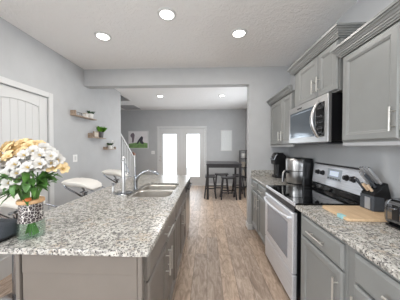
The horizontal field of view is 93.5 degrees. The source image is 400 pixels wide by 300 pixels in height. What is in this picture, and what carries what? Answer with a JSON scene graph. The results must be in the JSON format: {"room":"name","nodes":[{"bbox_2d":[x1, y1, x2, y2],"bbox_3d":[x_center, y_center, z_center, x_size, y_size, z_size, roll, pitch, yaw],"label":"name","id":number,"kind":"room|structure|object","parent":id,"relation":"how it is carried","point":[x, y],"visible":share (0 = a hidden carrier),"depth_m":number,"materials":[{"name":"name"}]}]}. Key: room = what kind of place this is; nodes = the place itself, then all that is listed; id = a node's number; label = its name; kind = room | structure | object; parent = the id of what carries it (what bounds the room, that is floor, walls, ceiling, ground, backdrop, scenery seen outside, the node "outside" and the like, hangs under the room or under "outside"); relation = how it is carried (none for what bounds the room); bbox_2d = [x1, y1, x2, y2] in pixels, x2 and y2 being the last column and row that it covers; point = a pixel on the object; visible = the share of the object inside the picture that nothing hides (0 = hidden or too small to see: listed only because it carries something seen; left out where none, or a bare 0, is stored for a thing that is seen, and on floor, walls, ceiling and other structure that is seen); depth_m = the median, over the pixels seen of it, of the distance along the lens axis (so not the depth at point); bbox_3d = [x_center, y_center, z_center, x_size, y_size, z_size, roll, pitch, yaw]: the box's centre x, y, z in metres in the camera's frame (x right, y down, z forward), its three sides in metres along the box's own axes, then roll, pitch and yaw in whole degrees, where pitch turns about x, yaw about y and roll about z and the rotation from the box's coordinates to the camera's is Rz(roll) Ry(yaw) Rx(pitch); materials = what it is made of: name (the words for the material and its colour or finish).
{"room":"kitchen","nodes":[
{"label":"kitchen","id":0,"kind":"room"},
{"bbox_2d":[0,17,120,209],"bbox_3d":[-2.152,0.013,1.073,0.120,2.740,7.183,0,1,2],"label":"wall","id":1,"kind":"structure","parent":0,"point":[24,59],"depth_m":2.89,"materials":[{"name":"grey paint"}]},
{"bbox_2d":[0,84,47,280],"bbox_3d":[-2.043,0.331,2.156,0.111,2.046,0.755,0,1,2],"label":"door","id":2,"kind":"structure","parent":1,"relation":"in","point":[23,114],"depth_m":2.15,"materials":[{"name":"white paint"}]},
{"bbox_2d":[0,76,54,209],"bbox_3d":[-2.042,0.302,2.155,0.018,2.128,0.893,0,1,2],"label":"trim","id":3,"kind":"structure","parent":1,"relation":"attached to","point":[3,80],"depth_m":2.52,"materials":[{"name":"white paint"}]},
{"bbox_2d":[70,110,95,119],"bbox_3d":[-1.964,-0.587,3.206,0.095,0.085,0.560,0,1,2],"label":"wall shelf","id":4,"kind":"object","parent":1,"relation":"attached to","point":[72,112],"visible":1,"depth_m":2.95,"materials":[{"name":"brown wood"}]},
{"bbox_2d":[87,110,94,118],"bbox_3d":[-1.956,-0.635,3.372,0.138,0.147,0.135,-1,1,-42],"label":"potted plant","id":5,"kind":"object","parent":4,"relation":"on","point":[90,114],"visible":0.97,"depth_m":3.33,"materials":[{"name":"green plant"}]},
{"bbox_2d":[88,133,105,138],"bbox_3d":[-1.950,-0.265,3.581,0.095,0.085,0.440,0,1,2],"label":"wall shelf","id":6,"kind":"object","parent":1,"relation":"attached to","point":[90,135],"visible":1,"depth_m":3.36,"materials":[{"name":"brown wood"}]},
{"bbox_2d":[93,131,98,136],"bbox_3d":[-1.953,-0.289,3.506,0.055,0.108,0.150,0,1,2],"label":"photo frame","id":7,"kind":"object","parent":6,"relation":"on","point":[95,134],"visible":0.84,"depth_m":3.48,"materials":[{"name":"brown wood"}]},
{"bbox_2d":[96,126,106,137],"bbox_3d":[-1.938,-0.355,3.701,0.230,0.233,0.237,1,1,37],"label":"potted plant","id":8,"kind":"object","parent":6,"relation":"on","point":[101,130],"visible":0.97,"depth_m":3.66,"materials":[{"name":"green plant"}]},
{"bbox_2d":[0,185,290,299],"bbox_3d":[-0.856,1.395,2.231,4.625,0.060,9.550,0,1,2],"label":"floor","id":9,"kind":"structure","parent":0,"point":[222,259],"depth_m":2.34,"materials":[{"name":"brown wood"}]},
{"bbox_2d":[0,192,57,299],"bbox_3d":[-1.593,0.881,1.676,0.503,0.985,0.410,0,1,0],"label":"bar stool","id":10,"kind":"object","parent":9,"relation":"on","point":[10,202],"visible":0.26,"depth_m":1.65,"materials":[{"name":"white leather"}]},
{"bbox_2d":[15,254,143,299],"bbox_3d":[-0.599,0.943,0.940,0.637,0.884,0.025,0,1,2],"label":"island end panel","id":11,"kind":"object","parent":9,"relation":"on","point":[38,277],"visible":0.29,"depth_m":0.93,"materials":[{"name":"beige paint"}]},
{"bbox_2d":[61,178,105,196],"bbox_3d":[-1.464,0.869,2.448,0.503,0.985,0.410,0,1,5],"label":"bar stool","id":12,"kind":"object","parent":9,"relation":"on","point":[88,183],"visible":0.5,"depth_m":2.37,"materials":[{"name":"white leather"}]},
{"bbox_2d":[102,169,131,183],"bbox_3d":[-1.468,0.853,3.407,0.503,0.985,0.410,0,1,7],"label":"bar stool","id":13,"kind":"object","parent":9,"relation":"on","point":[114,172],"visible":0.41,"depth_m":3.31,"materials":[{"name":"white leather"}]},
{"bbox_2d":[143,206,175,299],"bbox_3d":[-0.536,0.936,1.384,0.658,0.884,0.834,0,1,2],"label":"base cabinet","id":14,"kind":"object","parent":9,"relation":"on","point":[160,265],"visible":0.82,"depth_m":1.30,"materials":[{"name":"beige paint"}]},
{"bbox_2d":[0,175,190,256],"bbox_3d":[-0.667,0.466,2.083,0.943,0.029,2.382,0,1,2],"label":"countertop","id":15,"kind":"structure","parent":14,"relation":"on","point":[101,222],"depth_m":1.16,"materials":[{"name":"stone"}]},
{"bbox_2d":[0,218,19,241],"bbox_3d":[-1.104,0.424,0.996,0.220,0.091,0.125,0,1,2],"label":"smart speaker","id":16,"kind":"object","parent":15,"relation":"on","point":[9,228],"visible":0.9,"depth_m":0.99},
{"bbox_2d":[16,196,44,223],"bbox_3d":[-0.921,0.357,1.024,0.122,0.220,0.125,0,1,2],"label":"flower vase","id":17,"kind":"object","parent":15,"relation":"on","point":[31,213],"visible":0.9,"depth_m":0.98,"materials":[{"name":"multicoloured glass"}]},
{"bbox_2d":[0,176,21,198],"bbox_3d":[-0.919,0.289,0.955,0.074,0.334,0.185,0,1,2],"label":"greenery sprig","id":18,"kind":"object","parent":17,"relation":"in","point":[12,188],"visible":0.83,"depth_m":0.93,"materials":[{"name":"green plant"}]},
{"bbox_2d":[0,173,23,205],"bbox_3d":[-0.965,0.280,0.974,0.072,0.350,0.167,0,1,17],"label":"greenery sprig","id":19,"kind":"object","parent":17,"relation":"in","point":[1,174],"visible":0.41,"depth_m":0.94,"materials":[{"name":"green plant"}]},
{"bbox_2d":[0,173,28,205],"bbox_3d":[-0.945,0.285,0.964,0.168,0.345,0.108,-1,1,-35],"label":"alstroemeria","id":20,"kind":"object","parent":17,"relation":"in","point":[4,185],"visible":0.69,"depth_m":0.94,"materials":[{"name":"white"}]},
{"bbox_2d":[0,141,35,233],"bbox_3d":[-1.025,0.201,1.049,0.263,0.509,0.102,1,1,36],"label":"alstroemeria","id":21,"kind":"object","parent":17,"relation":"in","point":[6,144],"visible":0.38,"depth_m":1.06,"materials":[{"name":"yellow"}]},
{"bbox_2d":[0,150,36,233],"bbox_3d":[-1.004,0.227,1.027,0.210,0.458,0.102,1,1,29],"label":"alstroemeria","id":22,"kind":"object","parent":17,"relation":"in","point":[7,155],"visible":0.26,"depth_m":1.01,"materials":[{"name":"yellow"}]},
{"bbox_2d":[0,159,37,232],"bbox_3d":[-1.012,0.247,1.001,0.231,0.420,0.107,0,1,12],"label":"alstroemeria","id":23,"kind":"object","parent":17,"relation":"in","point":[3,163],"visible":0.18,"depth_m":1.01,"materials":[{"name":"plant"}]},
{"bbox_2d":[0,166,38,231],"bbox_3d":[-0.977,0.270,0.988,0.167,0.375,0.114,0,1,2],"label":"alstroemeria","id":24,"kind":"object","parent":17,"relation":"in","point":[3,170],"visible":0.33,"depth_m":0.96,"materials":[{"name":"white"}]},
{"bbox_2d":[7,138,33,232],"bbox_3d":[-1.004,0.193,1.050,0.113,0.526,0.213,-1,1,-41],"label":"alstroemeria","id":25,"kind":"object","parent":17,"relation":"in","point":[14,143],"visible":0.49,"depth_m":1.07,"materials":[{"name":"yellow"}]},
{"bbox_2d":[5,156,38,229],"bbox_3d":[-0.960,0.243,0.983,0.142,0.429,0.118,0,1,-6],"label":"alstroemeria","id":26,"kind":"object","parent":17,"relation":"in","point":[11,163],"visible":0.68,"depth_m":0.96,"materials":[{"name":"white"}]},
{"bbox_2d":[9,160,34,194],"bbox_3d":[-0.917,0.255,0.970,0.124,0.405,0.125,1,1,37],"label":"alstroemeria","id":27,"kind":"object","parent":17,"relation":"in","point":[16,171],"visible":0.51,"depth_m":0.94,"materials":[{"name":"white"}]},
{"bbox_2d":[11,146,34,233],"bbox_3d":[-0.988,0.213,1.039,0.185,0.486,0.087,1,1,41],"label":"alstroemeria","id":28,"kind":"object","parent":17,"relation":"in","point":[14,146],"visible":0.11,"depth_m":1.04,"materials":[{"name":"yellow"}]},
{"bbox_2d":[13,141,37,234],"bbox_3d":[-0.973,0.201,1.067,0.162,0.509,0.124,0,1,2],"label":"alstroemeria","id":29,"kind":"object","parent":17,"relation":"in","point":[25,144],"visible":0.3,"depth_m":1.05,"materials":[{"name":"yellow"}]},
{"bbox_2d":[16,149,34,192],"bbox_3d":[-0.909,0.226,1.001,0.103,0.461,0.101,1,1,36],"label":"alstroemeria","id":30,"kind":"object","parent":17,"relation":"in","point":[21,154],"visible":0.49,"depth_m":0.97,"materials":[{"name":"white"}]},
{"bbox_2d":[18,172,35,229],"bbox_3d":[-0.868,0.278,0.952,0.062,0.356,0.217,0,1,-21],"label":"greenery sprig","id":31,"kind":"object","parent":17,"relation":"in","point":[25,177],"visible":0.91,"depth_m":0.94,"materials":[{"name":"green plant"}]},
{"bbox_2d":[19,161,47,198],"bbox_3d":[-0.866,0.256,0.963,0.212,0.403,0.101,0,1,24],"label":"alstroemeria","id":32,"kind":"object","parent":17,"relation":"in","point":[25,166],"visible":0.77,"depth_m":0.94,"materials":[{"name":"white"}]},
{"bbox_2d":[21,140,45,235],"bbox_3d":[-0.945,0.198,1.077,0.160,0.515,0.106,1,1,34],"label":"alstroemeria","id":33,"kind":"object","parent":17,"relation":"in","point":[31,141],"visible":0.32,"depth_m":1.06,"materials":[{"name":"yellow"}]},
{"bbox_2d":[25,143,51,233],"bbox_3d":[-0.886,0.208,1.018,0.154,0.498,0.118,0,1,2],"label":"alstroemeria","id":34,"kind":"object","parent":17,"relation":"in","point":[32,148],"visible":0.42,"depth_m":1.01,"materials":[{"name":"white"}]},
{"bbox_2d":[29,171,56,232],"bbox_3d":[-0.847,0.281,0.990,0.204,0.349,0.054,0,1,13],"label":"greenery sprig","id":35,"kind":"object","parent":17,"relation":"in","point":[41,176],"visible":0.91,"depth_m":0.98,"materials":[{"name":"green plant"}]},
{"bbox_2d":[27,147,59,231],"bbox_3d":[-0.855,0.221,1.010,0.198,0.472,0.113,0,1,2],"label":"alstroemeria","id":36,"kind":"object","parent":17,"relation":"in","point":[35,155],"visible":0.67,"depth_m":0.99,"materials":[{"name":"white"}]},
{"bbox_2d":[29,157,58,204],"bbox_3d":[-0.851,0.247,0.983,0.204,0.420,0.104,0,1,2],"label":"alstroemeria","id":37,"kind":"object","parent":17,"relation":"in","point":[37,163],"visible":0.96,"depth_m":0.96,"materials":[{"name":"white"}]},
{"bbox_2d":[27,171,62,232],"bbox_3d":[-0.848,0.275,1.018,0.191,0.359,0.061,0,1,2],"label":"greenery sprig","id":38,"kind":"object","parent":17,"relation":"in","point":[45,171],"visible":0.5,"depth_m":1.02,"materials":[{"name":"green plant"}]},
{"bbox_2d":[26,160,69,233],"bbox_3d":[-0.829,0.254,1.006,0.234,0.406,0.098,0,1,-13],"label":"alstroemeria","id":39,"kind":"object","parent":17,"relation":"in","point":[63,168],"visible":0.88,"depth_m":1.01,"materials":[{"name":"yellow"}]},
{"bbox_2d":[37,150,65,194],"bbox_3d":[-0.840,0.227,1.014,0.228,0.459,0.118,0,1,2],"label":"alstroemeria","id":40,"kind":"object","parent":17,"relation":"in","point":[53,154],"visible":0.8,"depth_m":0.99,"materials":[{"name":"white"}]},
{"bbox_2d":[114,157,131,194],"bbox_3d":[-0.802,0.264,1.971,0.176,0.380,0.176,0,1,2],"label":"paper towel holder","id":41,"kind":"object","parent":15,"relation":"on","point":[123,192],"visible":1,"depth_m":1.95,"materials":[{"name":"silver metal"}]},
{"bbox_2d":[133,167,158,189],"bbox_3d":[-0.610,0.322,2.130,0.305,0.258,0.064,0,1,2],"label":"faucet","id":42,"kind":"object","parent":15,"relation":"on","point":[135,178],"visible":0.99,"depth_m":2.12,"materials":[{"name":"silver metal"}]},
{"bbox_2d":[128,185,177,196],"bbox_3d":[-0.509,0.579,2.188,0.474,0.204,0.741,0,1,2],"label":"sink","id":43,"kind":"object","parent":15,"relation":"in","point":[149,190],"visible":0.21,"depth_m":2.21,"materials":[{"name":"silver metal"}]},
{"bbox_2d":[139,187,185,277],"bbox_3d":[-0.505,0.923,2.219,0.657,0.884,0.833,0,1,2],"label":"base cabinet","id":44,"kind":"object","parent":9,"relation":"on","point":[180,220],"visible":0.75,"depth_m":2.14,"materials":[{"name":"beige paint"}]},
{"bbox_2d":[185,180,191,235],"bbox_3d":[-0.471,0.912,2.926,0.671,0.882,0.576,0,1,2],"label":"dishwasher","id":45,"kind":"object","parent":9,"relation":"on","point":[189,184],"visible":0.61,"depth_m":2.83,"materials":[{"name":"black metal"}]},
{"bbox_2d":[204,174,216,198],"bbox_3d":[0.287,1.017,5.310,0.344,0.596,0.434,0,1,2],"label":"counter stool","id":46,"kind":"object","parent":9,"relation":"on","point":[210,175],"visible":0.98,"depth_m":5.13,"materials":[{"name":"black wood"}]},
{"bbox_2d":[214,173,228,193],"bbox_3d":[0.653,1.011,5.737,0.434,0.596,0.344,0,1,2],"label":"counter stool","id":47,"kind":"object","parent":9,"relation":"on","point":[216,174],"visible":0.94,"depth_m":5.61,"materials":[{"name":"black wood"}]},
{"bbox_2d":[206,161,241,199],"bbox_3d":[0.652,0.836,5.434,0.940,0.955,0.920,0,1,2],"label":"dining table","id":48,"kind":"object","parent":9,"relation":"on","point":[210,164],"visible":0.93,"depth_m":5.00,"materials":[{"name":"black wood"}]},
{"bbox_2d":[220,176,236,199],"bbox_3d":[0.770,1.021,5.112,0.434,0.596,0.344,0,1,2],"label":"counter stool","id":49,"kind":"object","parent":9,"relation":"on","point":[222,177],"visible":1,"depth_m":4.98,"materials":[{"name":"black wood"}]},
{"bbox_2d":[231,174,245,197],"bbox_3d":[1.102,1.016,5.430,0.344,0.596,0.434,0,1,2],"label":"counter stool","id":50,"kind":"object","parent":9,"relation":"on","point":[236,175],"visible":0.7,"depth_m":5.38,"materials":[{"name":"black wood"}]},
{"bbox_2d":[239,150,246,186],"bbox_3d":[1.470,0.653,6.381,0.245,1.290,0.280,0,1,2],"label":"shelf","id":51,"kind":"object","parent":9,"relation":"on","point":[240,158],"visible":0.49,"depth_m":6.27,"materials":[{"name":"black wood"}]},
{"bbox_2d":[251,179,258,232],"bbox_3d":[1.151,0.911,2.959,0.666,0.884,0.396,0,1,2],"label":"base cabinet","id":52,"kind":"object","parent":9,"relation":"on","point":[254,193],"visible":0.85,"depth_m":2.94,"materials":[{"name":"grey paint"}]},
{"bbox_2d":[251,170,314,187],"bbox_3d":[1.159,0.406,2.751,0.636,0.129,0.827,0,1,2],"label":"countertop","id":53,"kind":"structure","parent":52,"relation":"on","point":[264,177],"depth_m":2.90,"materials":[{"name":"stone"}]},
{"bbox_2d":[270,152,285,177],"bbox_3d":[1.259,0.239,3.028,0.209,0.396,0.208,0,1,2],"label":"coffee maker","id":54,"kind":"object","parent":53,"relation":"on","point":[279,160],"visible":0.85,"depth_m":2.94,"materials":[{"name":"black plastic"}]},
{"bbox_2d":[282,157,312,184],"bbox_3d":[1.240,0.272,2.491,0.376,0.347,0.258,0,1,2],"label":"air fryer","id":55,"kind":"object","parent":53,"relation":"on","point":[299,170],"visible":0.99,"depth_m":2.38,"materials":[{"name":"silver metal"}]},
{"bbox_2d":[256,183,266,244],"bbox_3d":[1.135,0.917,2.554,0.666,0.884,0.410,0,1,2],"label":"base cabinet","id":56,"kind":"object","parent":9,"relation":"on","point":[261,190],"visible":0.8,"depth_m":2.61,"materials":[{"name":"grey paint"}]},
{"bbox_2d":[264,162,365,299],"bbox_3d":[1.088,0.763,1.957,0.709,1.212,0.764,0,1,2],"label":"electric range","id":57,"kind":"object","parent":9,"relation":"on","point":[334,184],"visible":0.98,"depth_m":1.80,"materials":[{"name":"silver metal"}]},
{"bbox_2d":[268,185,359,205],"bbox_3d":[1.092,0.453,1.952,0.543,0.021,0.756,0,1,2],"label":"cooktop","id":58,"kind":"object","parent":57,"relation":"in","point":[294,195],"depth_m":1.83,"materials":[{"name":"black glass"}]},
{"bbox_2d":[301,212,348,299],"bbox_3d":[1.087,0.938,1.266,0.666,0.884,0.510,0,1,2],"label":"base cabinet","id":59,"kind":"object","parent":9,"relation":"on","point":[324,257],"visible":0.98,"depth_m":1.22,"materials":[{"name":"grey paint"}]},
{"bbox_2d":[348,246,399,299],"bbox_3d":[1.065,0.948,0.652,0.666,0.884,0.713,0,1,2],"label":"base cabinet","id":60,"kind":"object","parent":9,"relation":"on","point":[367,280],"visible":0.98,"depth_m":0.87,"materials":[{"name":"grey paint"}]},
{"bbox_2d":[296,205,399,279],"bbox_3d":[1.091,0.435,0.923,0.636,0.129,1.272,0,1,2],"label":"countertop","id":61,"kind":"structure","parent":60,"relation":"on","point":[378,242],"depth_m":1.03,"materials":[{"name":"stone"}]},
{"bbox_2d":[322,205,386,221],"bbox_3d":[1.176,0.451,1.352,0.440,0.022,0.285,0,1,2],"label":"cutting board","id":62,"kind":"object","parent":61,"relation":"on","point":[346,212],"visible":0.88,"depth_m":1.31,"materials":[{"name":"brown wood"}]},
{"bbox_2d":[360,183,390,211],"bbox_3d":[1.311,0.340,1.400,0.143,0.201,0.123,0,1,2],"label":"knife block","id":63,"kind":"object","parent":62,"relation":"on","point":[375,202],"visible":0.79,"depth_m":1.34,"materials":[{"name":"black plastic"}]},
{"bbox_2d":[354,177,365,190],"bbox_3d":[1.228,0.267,1.433,0.104,0.124,0.016,0,1,2],"label":"kitchen knife","id":64,"kind":"object","parent":63,"relation":"in","point":[355,178],"visible":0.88,"depth_m":1.43,"materials":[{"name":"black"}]},
{"bbox_2d":[361,182,369,191],"bbox_3d":[1.239,0.283,1.399,0.079,0.093,0.015,0,1,2],"label":"kitchen knife","id":65,"kind":"object","parent":63,"relation":"in","point":[362,183],"visible":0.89,"depth_m":1.39,"materials":[{"name":"white wood"}]},
{"bbox_2d":[359,171,372,187],"bbox_3d":[1.249,0.231,1.407,0.119,0.144,0.014,0,1,1],"label":"kitchen knife","id":66,"kind":"object","parent":63,"relation":"in","point":[360,172],"visible":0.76,"depth_m":1.40,"materials":[{"name":"white metal"}]},
{"bbox_2d":[361,167,375,183],"bbox_3d":[1.277,0.199,1.414,0.126,0.152,0.014,0,1,1],"label":"kitchen knife","id":67,"kind":"object","parent":63,"relation":"in","point":[363,168],"visible":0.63,"depth_m":1.41,"materials":[{"name":"white metal"}]},
{"bbox_2d":[363,172,376,189],"bbox_3d":[1.249,0.233,1.372,0.116,0.140,0.014,0,1,1],"label":"kitchen knife","id":68,"kind":"object","parent":63,"relation":"in","point":[367,177],"visible":0.98,"depth_m":1.37,"materials":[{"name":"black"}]},
{"bbox_2d":[366,183,373,192],"bbox_3d":[1.239,0.285,1.364,0.076,0.089,0.015,0,1,2],"label":"kitchen knife","id":69,"kind":"object","parent":63,"relation":"in","point":[367,184],"visible":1,"depth_m":1.36,"materials":[{"name":"white wood"}]},
{"bbox_2d":[365,167,378,184],"bbox_3d":[1.276,0.199,1.387,0.126,0.152,0.014,0,1,1],"label":"kitchen knife","id":70,"kind":"object","parent":63,"relation":"in","point":[366,168],"visible":0.77,"depth_m":1.38,"materials":[{"name":"white metal"}]},
{"bbox_2d":[368,167,382,185],"bbox_3d":[1.275,0.200,1.360,0.126,0.152,0.014,0,1,1],"label":"kitchen knife","id":71,"kind":"object","parent":63,"relation":"in","point":[371,171],"visible":1,"depth_m":1.35,"materials":[{"name":"white metal"}]},
{"bbox_2d":[384,197,399,230],"bbox_3d":[1.234,0.383,1.026,0.215,0.170,0.300,0,1,2],"label":"toaster","id":72,"kind":"object","parent":61,"relation":"on","point":[392,205],"visible":1,"depth_m":1.13,"materials":[{"name":"silver metal"}]},
{"bbox_3d":[-2.591,0.380,4.396,0.995,1.900,2.620,0,1,2],"label":"stairs","id":73,"kind":"structure","parent":9,"relation":"on","visible":0},
{"bbox_2d":[121,134,135,178],"bbox_3d":[-2.038,0.383,5.211,0.110,1.869,1.070,0,1,2],"label":"stair railing","id":74,"kind":"object","parent":73,"relation":"attached to","point":[130,156],"visible":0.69,"depth_m":5.33,"materials":[{"name":"white paint"}]},
{"bbox_2d":[0,0,356,109],"bbox_3d":[-0.850,-1.433,2.086,4.845,0.120,9.590,0,1,2],"label":"ceiling","id":75,"kind":"structure","parent":0,"point":[279,32],"depth_m":2.22,"materials":[{"name":"white paint"}]},
{"bbox_2d":[94,31,111,40],"bbox_3d":[-1.172,-1.370,2.270,0.190,0.012,0.190,0,1,2],"label":"recessed light","id":76,"kind":"object","parent":75,"relation":"in","point":[100,35],"visible":1,"depth_m":2.26,"materials":[{"name":"white glass"}]},
{"bbox_2d":[121,105,139,109],"bbox_3d":[-2.385,-1.432,6.346,0.560,0.018,0.650,0,1,2],"label":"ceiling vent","id":77,"kind":"object","parent":75,"relation":"in","point":[126,107],"visible":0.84,"depth_m":6.32,"materials":[{"name":"grey metal"}]},
{"bbox_2d":[157,7,175,20],"bbox_3d":[-0.333,-1.364,1.894,0.190,0.012,0.190,0,1,2],"label":"recessed light","id":78,"kind":"object","parent":75,"relation":"in","point":[165,13],"visible":1,"depth_m":1.88,"materials":[{"name":"white glass"}]},
{"bbox_2d":[231,28,246,37],"bbox_3d":[0.458,-1.369,2.210,0.190,0.012,0.190,0,1,2],"label":"recessed light","id":79,"kind":"object","parent":75,"relation":"in","point":[239,32],"visible":1,"depth_m":2.20,"materials":[{"name":"white glass"}]},
{"bbox_2d":[121,109,245,183],"bbox_3d":[-0.683,-0.079,6.840,4.625,2.740,0.120,0,1,2],"label":"wall","id":80,"kind":"structure","parent":0,"point":[215,120],"depth_m":6.75,"materials":[{"name":"grey paint"}]},
{"bbox_2d":[128,131,147,148],"bbox_3d":[-2.238,-0.374,6.817,0.730,0.640,0.029,0,1,2],"label":"framed picture","id":81,"kind":"object","parent":80,"relation":"attached to","point":[136,139],"visible":0.91,"depth_m":6.81,"materials":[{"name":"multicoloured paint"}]},
{"bbox_2d":[159,128,180,174],"bbox_3d":[-1.079,0.251,6.802,0.817,2.058,0.125,0,1,2],"label":"door","id":82,"kind":"structure","parent":80,"relation":"in","point":[177,131],"depth_m":6.81,"materials":[{"name":"white paint"}]},
{"bbox_2d":[157,126,205,182],"bbox_3d":[-0.662,0.221,6.775,1.788,2.141,0.018,0,1,2],"label":"trim","id":83,"kind":"structure","parent":80,"relation":"attached to","point":[158,127],"depth_m":6.76,"materials":[{"name":"white paint"}]},
{"bbox_2d":[181,128,181,174],"bbox_3d":[-0.662,0.251,6.797,0.022,2.058,0.015,0,1,2],"label":"trim","id":84,"kind":"structure","parent":80,"relation":"attached to","point":[181,128],"depth_m":6.79,"materials":[{"name":"white paint"}]},
{"bbox_2d":[182,128,204,184],"bbox_3d":[-0.244,0.251,6.805,0.817,2.058,0.057,0,1,2],"label":"door","id":85,"kind":"structure","parent":80,"relation":"in","point":[200,180],"depth_m":6.79,"materials":[{"name":"white paint"}]},
{"bbox_2d":[221,130,231,150],"bbox_3d":[0.938,-0.337,6.701,0.405,0.740,0.027,0,1,2],"label":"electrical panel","id":86,"kind":"object","parent":80,"relation":"attached to","point":[226,135],"visible":1,"depth_m":6.70,"materials":[{"name":"white paint"}]},
{"bbox_2d":[84,66,289,229],"bbox_3d":[-0.255,-0.022,3.287,3.505,2.740,0.150,0,1,2],"label":"wall","id":87,"kind":"structure","parent":0,"point":[264,82],"depth_m":3.17,"materials":[{"name":"grey paint"}]},
{"bbox_2d":[246,221,252,229],"bbox_3d":[0.852,1.303,3.267,0.079,0.090,0.178,0,1,2],"label":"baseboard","id":88,"kind":"structure","parent":87,"relation":"attached to","point":[249,226],"depth_m":3.18,"materials":[{"name":"white paint"}]},
{"bbox_2d":[246,0,399,197],"bbox_3d":[1.513,-0.003,2.080,0.120,2.740,9.470,0,1,2],"label":"wall","id":89,"kind":"structure","parent":0,"point":[384,160],"depth_m":1.67,"materials":[{"name":"grey paint"}]},
{"bbox_2d":[251,170,273,175],"bbox_3d":[1.162,0.391,2.751,0.629,0.100,0.827,0,1,2],"label":"backsplash","id":90,"kind":"structure","parent":89,"relation":"attached to","point":[253,172],"depth_m":3.15,"materials":[{"name":"stone"}]},
{"bbox_2d":[266,85,299,146],"bbox_3d":[1.286,-0.427,2.732,0.380,0.760,0.828,0,1,2],"label":"upper cabinet","id":91,"kind":"object","parent":89,"relation":"attached to","point":[283,101],"visible":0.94,"depth_m":2.61,"materials":[{"name":"grey paint"}]},
{"bbox_2d":[287,22,365,106],"bbox_3d":[1.255,-0.735,1.889,0.380,0.497,0.899,0,1,2],"label":"upper cabinet","id":92,"kind":"object","parent":89,"relation":"attached to","point":[318,72],"visible":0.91,"depth_m":1.71,"materials":[{"name":"grey paint"}]},
{"bbox_2d":[289,93,342,144],"bbox_3d":[1.216,-0.270,1.921,0.456,0.426,0.737,0,1,2],"label":"microwave","id":93,"kind":"object","parent":92,"relation":"attached to","point":[318,121],"visible":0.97,"depth_m":1.67,"materials":[{"name":"silver metal"}]},
{"bbox_2d":[330,0,399,145],"bbox_3d":[1.220,-0.408,0.961,0.380,0.766,1.125,0,1,2],"label":"upper cabinet","id":94,"kind":"object","parent":89,"relation":"attached to","point":[370,55],"visible":1,"depth_m":1.19,"materials":[{"name":"grey paint"}]},
{"label":"outside","id":95,"kind":"structure","parent":0,"visible":0},
{"bbox_2d":[163,168,199,176],"bbox_3d":[-0.633,1.312,9.903,10.000,0.100,5.800,0,1,2],"label":"patio","id":96,"kind":"structure","parent":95,"point":[194,172],"depth_m":10.90,"materials":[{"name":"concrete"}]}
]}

